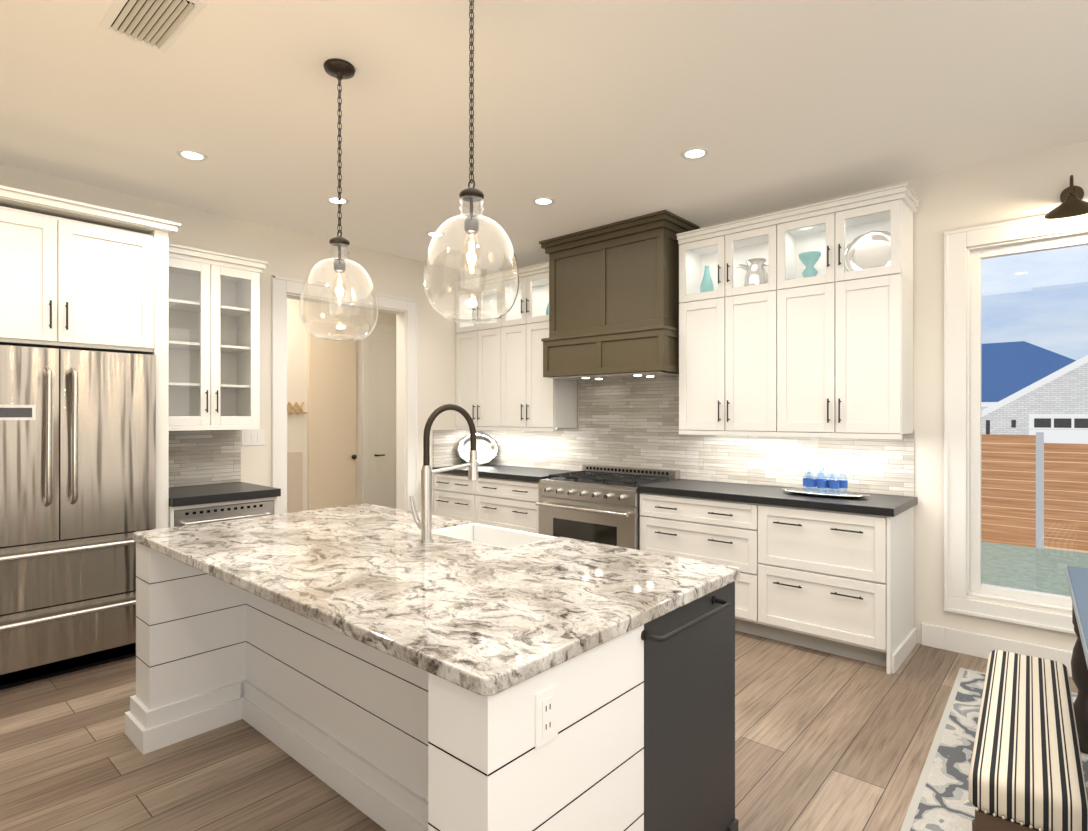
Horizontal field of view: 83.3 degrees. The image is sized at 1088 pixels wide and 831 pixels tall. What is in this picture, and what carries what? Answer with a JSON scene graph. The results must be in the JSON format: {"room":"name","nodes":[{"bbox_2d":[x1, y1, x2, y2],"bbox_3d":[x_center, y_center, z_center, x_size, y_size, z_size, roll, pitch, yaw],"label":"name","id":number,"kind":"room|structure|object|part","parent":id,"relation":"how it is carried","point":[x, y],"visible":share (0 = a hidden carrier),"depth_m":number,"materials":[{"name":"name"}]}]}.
{"room":"kitchen","nodes":[
{"label":"kitchen","id":0,"kind":"room"},
{"bbox_2d":[0,164,480,514],"bbox_3d":[-3.559,-0.030,3.282,0.120,2.900,8.600,0,0,41],"label":"wall","id":1,"kind":"structure","parent":0,"point":[289,254],"depth_m":4.88,"materials":[{"name":"white paint"}]},
{"bbox_2d":[169,430,240,486],"bbox_3d":[-2.510,0.300,4.367,0.012,0.398,0.666,0,0,41],"label":"tile backsplash","id":2,"kind":"structure","parent":1,"relation":"attached to","point":[201,457],"depth_m":4.42,"materials":[{"name":"tile"}]},
{"bbox_2d":[169,243,267,430],"bbox_3d":[-2.353,-0.500,4.251,0.395,1.200,0.695,0,0,41],"label":"upper cabinet","id":3,"kind":"object","parent":1,"relation":"attached to","point":[214,340],"visible":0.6,"depth_m":4.29,"materials":[{"name":"white wood"}]},
{"bbox_2d":[242,430,263,445],"bbox_3d":[-2.228,0.170,4.688,0.008,0.116,0.170,0,0,41],"label":"switch plate","id":4,"kind":"object","parent":1,"relation":"attached to","point":[252,437],"visible":1,"depth_m":4.68,"materials":[{"name":"white plastic"}]},
{"bbox_2d":[271,275,417,513],"bbox_3d":[-1.720,0.163,5.353,0.170,2.515,1.390,0,0,41],"label":"door frame","id":5,"kind":"structure","parent":1,"relation":"attached to","point":[282,288],"depth_m":5.53,"materials":[{"name":"white wood"}]},
{"bbox_2d":[287,298,395,512],"bbox_3d":[-2.943,-0.030,6.262,0.132,2.900,3.320,0,0,41],"label":"wall","id":6,"kind":"structure","parent":0,"point":[296,423],"depth_m":6.56,"materials":[{"name":"white paint"}]},
{"bbox_2d":[287,321,395,510],"bbox_3d":[-2.191,0.165,6.952,0.103,2.510,1.891,0,0,41],"label":"door","id":7,"kind":"structure","parent":6,"relation":"attached to","point":[331,425],"depth_m":6.95,"materials":[{"name":"white wood"}]},
{"bbox_2d":[0,630,1077,830],"bbox_3d":[-1.534,1.420,1.571,11.180,0.001,8.720,0,0,41],"label":"floor","id":8,"kind":"structure","parent":0,"point":[824,741],"depth_m":2.53,"materials":[{"name":"brown wood"}]},
{"bbox_2d":[0,185,180,689],"bbox_3d":[-2.815,0.128,3.477,0.730,2.585,1.167,0,0,41],"label":"fridge","id":9,"kind":"object","parent":8,"relation":"on","point":[84,392],"visible":0.81,"depth_m":3.35,"materials":[{"name":"grey metal"}]},
{"bbox_2d":[169,482,280,527],"bbox_3d":[-2.255,0.960,4.144,0.683,0.920,0.665,0,0,41],"label":"base cabinet","id":10,"kind":"object","parent":8,"relation":"on","point":[197,504],"depth_m":3.97,"materials":[{"name":"white"}]},
{"bbox_2d":[125,536,739,830],"bbox_3d":[-0.581,0.985,2.394,2.380,0.870,1.204,0,0,41],"label":"kitchen island","id":11,"kind":"object","parent":8,"relation":"on","point":[403,670],"depth_m":1.95,"materials":[{"name":"white"}]},
{"bbox_2d":[133,504,739,687],"bbox_3d":[-0.581,0.539,2.414,2.310,0.038,1.194,0,0,41],"label":"island countertop","id":12,"kind":"structure","parent":11,"relation":"on","point":[486,613],"depth_m":1.94,"materials":[{"name":"beige stone"}]},
{"bbox_2d":[409,404,478,543],"bbox_3d":[-0.417,0.236,2.593,0.153,0.568,0.266,0,0,41],"label":"faucet","id":13,"kind":"object","parent":12,"relation":"on","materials":[{"name":"silver metal"}]},
{"bbox_2d":[437,524,540,543],"bbox_3d":[-0.242,0.653,2.707,0.562,0.254,0.326,0,0,41],"label":"sink","id":14,"kind":"object","parent":12,"relation":"in","point":[478,531],"depth_m":2.88,"materials":[{"name":"white ceramic"}]},
{"bbox_2d":[534,684,557,749],"bbox_3d":[0.007,0.663,1.349,0.008,0.116,0.072,0,0,41],"label":"outlet","id":15,"kind":"object","parent":11,"relation":"attached to","point":[545,695],"depth_m":1.34,"materials":[{"name":"white plastic"}]},
{"bbox_2d":[434,473,472,522],"bbox_3d":[-0.653,0.986,6.021,0.597,0.868,0.615,0,0,41],"label":"base cabinet","id":16,"kind":"object","parent":8,"relation":"on","point":[453,495],"depth_m":5.80,"materials":[{"name":"white wood"}]},
{"bbox_2d":[473,477,554,533],"bbox_3d":[-0.125,0.986,5.555,0.812,0.868,0.615,0,0,41],"label":"base cabinet","id":17,"kind":"object","parent":8,"relation":"on","point":[503,496],"depth_m":5.33,"materials":[{"name":"white wood"}]},
{"bbox_2d":[433,465,575,480],"bbox_3d":[-0.354,0.529,5.747,1.409,0.046,0.630,0,0,41],"label":"countertop","id":18,"kind":"structure","parent":17,"relation":"on","point":[507,473],"depth_m":5.53,"materials":[{"name":"black stone"}]},
{"bbox_2d":[456,433,498,464],"bbox_3d":[-0.669,0.340,6.184,0.254,0.336,0.354,0,0,41],"label":"plate","id":19,"kind":"object","parent":18,"relation":"on","point":[487,448],"depth_m":6.20,"materials":[{"name":"white ceramic"}]},
{"bbox_3d":[-0.668,0.340,6.184,0.254,0.335,0.354,0,0,41],"label":"platter corner","id":20,"kind":"part","parent":19,"relation":"part of","materials":[{"name":"white ceramic"}]},
{"bbox_2d":[535,464,679,549],"bbox_3d":[0.495,0.927,4.926,0.938,0.985,0.714,0,0,41],"label":"range","id":21,"kind":"object","parent":8,"relation":"on","point":[595,503],"visible":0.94,"depth_m":4.73,"materials":[{"name":"silver metal"}]},
{"bbox_2d":[640,494,757,635],"bbox_3d":[1.217,0.987,4.367,0.873,0.868,0.615,0,0,41],"label":"base cabinet","id":22,"kind":"object","parent":8,"relation":"on","point":[702,529],"depth_m":4.05,"materials":[{"name":"white wood"}]},
{"bbox_2d":[758,506,916,673],"bbox_3d":[1.823,0.987,3.830,0.745,0.868,0.615,0,0,41],"label":"base cabinet","id":23,"kind":"object","parent":8,"relation":"on","point":[826,570],"depth_m":3.58,"materials":[{"name":"white wood"}]},
{"bbox_2d":[638,479,917,517],"bbox_3d":[1.499,0.529,4.107,1.638,0.047,0.630,0,0,41],"label":"countertop","id":24,"kind":"structure","parent":23,"relation":"on","point":[842,502],"depth_m":3.84,"materials":[{"name":"black stone"}]},
{"bbox_2d":[900,668,1087,830],"bbox_3d":[2.539,1.414,1.388,2.925,0.012,2.910,0,0,40],"label":"rug","id":25,"kind":"object","parent":8,"relation":"on","point":[940,799],"visible":0.4,"depth_m":2.44,"materials":[{"name":"beige fabric"}]},
{"bbox_2d":[967,650,1087,830],"bbox_3d":[1.552,1.171,1.970,0.245,0.473,1.114,0,0,38],"label":"bench","id":26,"kind":"object","parent":25,"relation":"on","point":[1026,772],"visible":1,"depth_m":1.70,"materials":[{"name":"fabric"}]},
{"bbox_2d":[1066,566,1087,753],"bbox_3d":[2.064,1.029,1.547,1.065,0.758,1.988,0,0,38],"label":"dining table","id":27,"kind":"object","parent":25,"relation":"on","point":[1077,579],"visible":0.92,"depth_m":2.54,"materials":[{"name":"grey wood"}]},
{"bbox_2d":[0,0,1087,274],"bbox_3d":[-1.534,-1.480,1.571,11.180,0.001,8.720,0,0,41],"label":"ceiling","id":28,"kind":"structure","parent":0,"point":[588,114],"depth_m":2.92,"materials":[{"name":"beige paint"}]},
{"bbox_2d":[99,0,205,52],"bbox_3d":[-1.449,-1.471,2.256,0.440,0.016,0.220,0,0,41],"label":"ceiling vent","id":29,"kind":"object","parent":28,"relation":"in","point":[160,25],"visible":1,"depth_m":2.27,"materials":[{"name":"white metal"}]},
{"bbox_2d":[176,149,207,160],"bbox_3d":[-1.998,-1.477,3.477,0.156,0.006,0.156,0,0,41],"label":"recessed light","id":30,"kind":"object","parent":28,"relation":"in","point":[189,154],"visible":1,"depth_m":3.47,"materials":[{"name":"white"}]},
{"bbox_2d":[326,196,348,204],"bbox_3d":[-1.419,-1.477,4.206,0.156,0.006,0.156,0,0,41],"label":"recessed light","id":31,"kind":"object","parent":28,"relation":"in","point":[332,199],"visible":0.9,"depth_m":4.20,"materials":[{"name":"white"}]},
{"bbox_2d":[299,58,377,342],"bbox_3d":[-0.867,-0.897,2.596,0.318,1.164,0.318,0,0,41],"label":"pendant light","id":32,"kind":"object","parent":28,"relation":"hanging from","point":[339,69],"visible":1,"depth_m":2.59,"materials":[{"name":"clear glass"}]},
{"bbox_3d":[-0.867,-0.521,2.596,0.318,0.412,0.318,0,0,41],"label":"lamp shade","id":33,"kind":"part","parent":32,"relation":"part of","materials":[{"name":"clear glass"}]},
{"bbox_2d":[426,231,444,236],"bbox_3d":[-0.886,-1.477,4.990,0.156,0.006,0.156,0,0,41],"label":"recessed light","id":34,"kind":"object","parent":28,"relation":"in","point":[430,233],"visible":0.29,"depth_m":4.99,"materials":[{"name":"white"}]},
{"bbox_2d":[423,0,518,323],"bbox_3d":[-0.242,-0.897,2.043,0.318,1.164,0.318,0,0,41],"label":"pendant light","id":35,"kind":"object","parent":28,"relation":"hanging from","point":[470,195],"visible":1,"depth_m":2.04,"materials":[{"name":"clear glass"}]},
{"bbox_3d":[-0.242,-0.521,2.043,0.318,0.412,0.318,0,0,41],"label":"lamp shade","id":36,"kind":"part","parent":35,"relation":"part of","materials":[{"name":"clear glass"}]},
{"bbox_2d":[532,197,554,204],"bbox_3d":[-0.003,-1.477,4.222,0.156,0.006,0.156,0,0,41],"label":"recessed light","id":37,"kind":"object","parent":28,"relation":"in","point":[543,201],"visible":1,"depth_m":4.22,"materials":[{"name":"white"}]},
{"bbox_2d":[681,147,708,159],"bbox_3d":[0.852,-1.477,3.453,0.156,0.006,0.156,0,0,41],"label":"recessed light","id":38,"kind":"object","parent":28,"relation":"in","point":[693,153],"visible":1,"depth_m":3.45,"materials":[{"name":"white"}]},
{"bbox_2d":[481,140,1087,651],"bbox_3d":[1.315,-0.030,4.792,11.180,2.900,0.120,0,0,41],"label":"wall","id":39,"kind":"structure","parent":0,"point":[1033,184],"depth_m":3.73,"materials":[{"name":"white paint"}]},
{"bbox_2d":[456,318,504,429],"bbox_3d":[-0.516,-0.388,6.087,0.714,0.996,0.334,0,0,41],"label":"upper cabinet","id":40,"kind":"object","parent":39,"relation":"attached to","point":[502,383],"depth_m":5.94,"materials":[{"name":"white wood"}]},
{"bbox_2d":[505,314,576,429],"bbox_3d":[-0.076,-0.388,5.697,0.714,0.996,0.334,0,0,41],"label":"upper cabinet","id":41,"kind":"object","parent":39,"relation":"attached to","point":[533,401],"depth_m":5.52,"materials":[{"name":"white wood"}]},
{"bbox_2d":[539,210,699,380],"bbox_3d":[0.586,-0.892,4.986,1.220,1.167,0.524,0,0,41],"label":"range hood","id":42,"kind":"object","parent":39,"relation":"attached to","point":[614,303],"visible":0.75,"depth_m":4.75,"materials":[{"name":"brown painted wood"}]},
{"bbox_2d":[433,376,914,495],"bbox_3d":[0.614,0.083,4.904,3.980,0.845,0.640,0,0,41],"label":"tile backsplash","id":43,"kind":"structure","parent":39,"relation":"attached to","point":[632,422],"depth_m":4.95,"materials":[{"name":"tile"}]},
{"bbox_2d":[679,279,787,434],"bbox_3d":[1.401,-0.388,4.392,0.788,0.996,0.334,0,0,41],"label":"upper cabinet","id":44,"kind":"object","parent":39,"relation":"attached to","point":[733,341],"depth_m":4.24,"materials":[{"name":"white wood"}]},
{"bbox_2d":[788,259,912,438],"bbox_3d":[1.896,-0.388,3.953,0.788,0.996,0.334,0,0,41],"label":"upper cabinet","id":45,"kind":"object","parent":39,"relation":"attached to","point":[796,322],"depth_m":3.76,"materials":[{"name":"white wood"}]},
{"bbox_2d":[922,623,1071,676],"bbox_3d":[3.887,1.353,2.423,4.132,0.135,0.019,0,0,41],"label":"baseboard","id":46,"kind":"structure","parent":39,"relation":"attached to","point":[963,642],"depth_m":3.58,"materials":[{"name":"white wood"}]},
{"bbox_2d":[944,214,1087,633],"bbox_3d":[3.159,0.035,3.140,1.850,2.290,0.150,0,0,41],"label":"window","id":47,"kind":"structure","parent":39,"relation":"in","point":[962,419],"depth_m":3.64,"materials":[{"name":"white"}]},
{"bbox_2d":[1044,175,1087,218],"bbox_3d":[2.792,-1.149,3.239,0.224,0.258,0.246,0,0,41],"label":"wall sconce","id":48,"kind":"object","parent":39,"relation":"attached to","point":[1073,204],"visible":1,"depth_m":3.19,"materials":[{"name":"brown metal"}]},
{"label":"outside","id":49,"kind":"structure","parent":0,"visible":0},
{"bbox_2d":[981,541,1087,595],"bbox_3d":[28.009,1.750,31.658,80.000,0.001,75.460,0,0,41],"label":"lawn","id":50,"kind":"structure","parent":49,"point":[1044,552],"depth_m":7.09,"materials":[{"name":"green plant"}]},
{"bbox_2d":[981,432,1087,552],"bbox_3d":[5.245,0.985,5.928,28.000,1.530,5.030,0,0,41],"label":"fence","id":51,"kind":"object","parent":50,"relation":"on","point":[992,494],"depth_m":8.12,"materials":[{"name":"brown wood"}]},
{"bbox_2d":[981,341,1087,443],"bbox_3d":[21.199,-0.580,31.047,22.609,6.600,15.400,0,0,41],"label":"house","id":52,"kind":"structure","parent":50,"relation":"on","point":[992,353],"depth_m":23.76,"materials":[{"name":"white brick"}]}
]}

